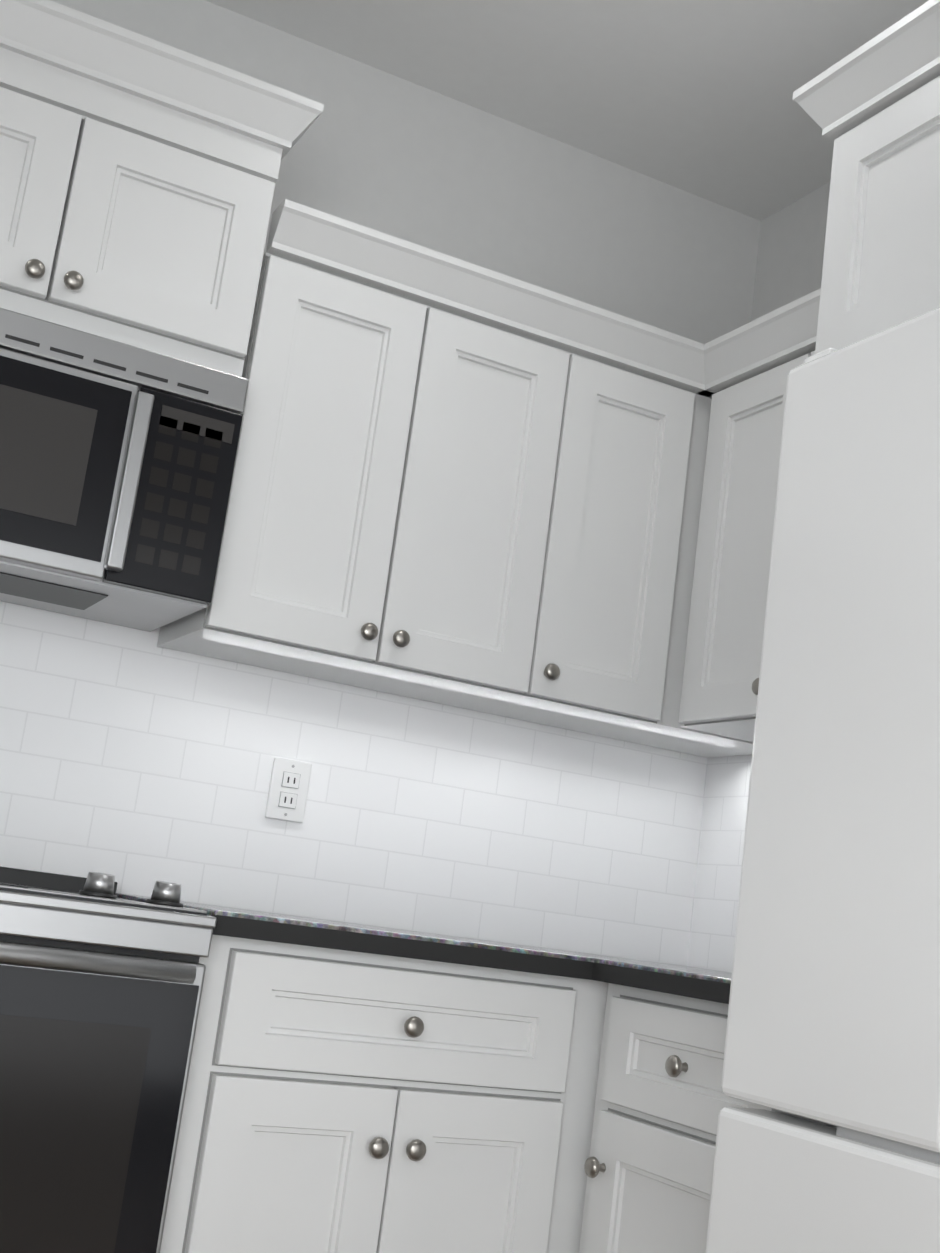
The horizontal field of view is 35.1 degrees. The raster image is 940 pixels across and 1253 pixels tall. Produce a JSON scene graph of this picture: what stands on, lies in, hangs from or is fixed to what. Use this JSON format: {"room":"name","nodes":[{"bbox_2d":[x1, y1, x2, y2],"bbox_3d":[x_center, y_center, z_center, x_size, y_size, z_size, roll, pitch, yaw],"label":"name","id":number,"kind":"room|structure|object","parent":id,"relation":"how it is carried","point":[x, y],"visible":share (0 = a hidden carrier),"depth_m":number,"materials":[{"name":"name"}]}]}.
{"room":"kitchen","nodes":[
{"label":"kitchen","id":0,"kind":"room"},
{"bbox_2d":[0,0,760,965],"bbox_3d":[-0.993,-0.013,2.737,3.630,2.740,0.100,13,-12,-25],"label":"wall","id":1,"kind":"structure","parent":0,"point":[136,762],"depth_m":3.13,"materials":[{"name":"tile"}]},
{"bbox_2d":[0,0,323,376],"bbox_3d":[-0.759,-0.750,2.659,0.832,0.538,0.405,13,-12,-25],"label":"upper cabinet","id":2,"kind":"object","parent":1,"relation":"attached to","point":[139,173],"visible":0.98,"depth_m":2.58,"materials":[{"name":"white paint"}]},
{"bbox_2d":[0,308,248,631],"bbox_3d":[-0.824,-0.286,2.555,0.748,0.408,0.423,13,-12,-25],"label":"microwave","id":3,"kind":"object","parent":2,"relation":"attached to","point":[117,460],"visible":1,"depth_m":2.47,"materials":[{"name":"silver metal"}]},
{"bbox_2d":[265,757,311,822],"bbox_3d":[-0.359,0.325,2.951,0.080,0.120,0.012,13,-12,-25],"label":"electrical outlet","id":4,"kind":"object","parent":1,"relation":"attached to","point":[288,790],"visible":1,"depth_m":2.95,"materials":[{"name":"white plastic"}]},
{"bbox_2d":[157,199,588,710],"bbox_3d":[-0.193,-0.299,2.935,0.648,0.790,0.322,13,-12,-25],"label":"upper cabinet","id":5,"kind":"object","parent":1,"relation":"attached to","point":[459,483],"depth_m":2.79,"materials":[{"name":"white paint"}]},
{"bbox_2d":[478,307,708,738],"bbox_3d":[0.228,-0.202,3.138,0.308,0.790,0.322,13,-12,-25],"label":"upper cabinet","id":6,"kind":"object","parent":1,"relation":"attached to","point":[615,617],"depth_m":3.01,"materials":[{"name":"white paint"}]},
{"bbox_2d":[206,0,928,220],"bbox_3d":[0.250,-1.659,0.933,3.630,0.080,4.800,13,-12,-25],"label":"ceiling","id":7,"kind":"structure","parent":0,"point":[694,97],"depth_m":3.14,"materials":[{"name":"paint"}]},
{"bbox_2d":[687,182,829,972],"bbox_3d":[1.626,0.069,1.407,0.100,2.740,4.600,13,-12,-25],"label":"wall","id":8,"kind":"structure","parent":0,"point":[790,256],"depth_m":3.36,"materials":[{"name":"paint"}]},
{"bbox_2d":[669,303,800,746],"bbox_3d":[0.674,-0.173,2.989,0.322,0.790,0.333,13,-12,-25],"label":"upper cabinet","id":9,"kind":"object","parent":8,"relation":"attached to","point":[716,674],"depth_m":2.95,"materials":[{"name":"white paint"}]},
{"bbox_2d":[797,295,819,366],"bbox_3d":[0.840,-0.216,2.664,0.322,0.790,0.404,13,-12,-25],"label":"upper cabinet","id":10,"kind":"object","parent":8,"relation":"attached to","point":[806,346],"depth_m":2.81,"materials":[{"name":"white paint"}]},
{"bbox_2d":[793,0,939,353],"bbox_3d":[1.019,-0.624,2.062,0.680,0.475,1.005,13,-12,-25],"label":"upper cabinet","id":11,"kind":"object","parent":8,"relation":"attached to","point":[871,107],"visible":0.81,"depth_m":2.23,"materials":[{"name":"white paint"}]},
{"bbox_3d":[-0.113,1.073,0.386,3.630,0.060,4.800,13,-12,-25],"label":"floor","id":12,"kind":"structure","parent":0,"visible":0},
{"bbox_2d":[0,866,216,1252],"bbox_3d":[-0.903,0.807,2.196,0.774,0.956,0.722,13,-12,-25],"label":"range","id":13,"kind":"object","parent":12,"relation":"on","point":[101,985],"visible":1,"depth_m":2.07,"materials":[{"name":"silver metal"}]},
{"bbox_2d":[160,934,591,1252],"bbox_3d":[-0.298,0.991,2.547,0.654,0.892,0.612,13,-12,-25],"label":"base cabinet","id":14,"kind":"object","parent":12,"relation":"on","point":[339,1101],"depth_m":2.31,"materials":[{"name":"white paint"}]},
{"bbox_2d":[564,980,607,1252],"bbox_3d":[0.275,1.122,2.822,0.644,0.892,0.612,13,-12,-25],"label":"strip","id":15,"kind":"object","parent":12,"relation":"on","point":[596,1012],"depth_m":2.50,"materials":[{"name":"white paint"}]},
{"bbox_2d":[116,893,731,1003],"bbox_3d":[0.161,0.578,2.547,1.299,0.036,1.124,13,-12,-25],"label":"countertop","id":16,"kind":"structure","parent":15,"relation":"on","point":[700,983],"depth_m":2.35,"materials":[{"name":"grey stone"}]},
{"bbox_2d":[579,983,771,1252],"bbox_3d":[0.529,1.056,2.325,0.642,0.893,0.502,13,-12,-25],"label":"base cabinet","id":17,"kind":"object","parent":12,"relation":"on","point":[662,1100],"visible":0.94,"depth_m":2.30,"materials":[{"name":"white paint"}]},
{"bbox_2d":[706,307,939,1252],"bbox_3d":[0.843,0.514,1.778,0.717,1.816,0.824,13,-12,-25],"label":"fridge","id":18,"kind":"object","parent":12,"relation":"on","point":[832,1052],"visible":1,"depth_m":1.86,"materials":[{"name":"white plastic"}]}
]}

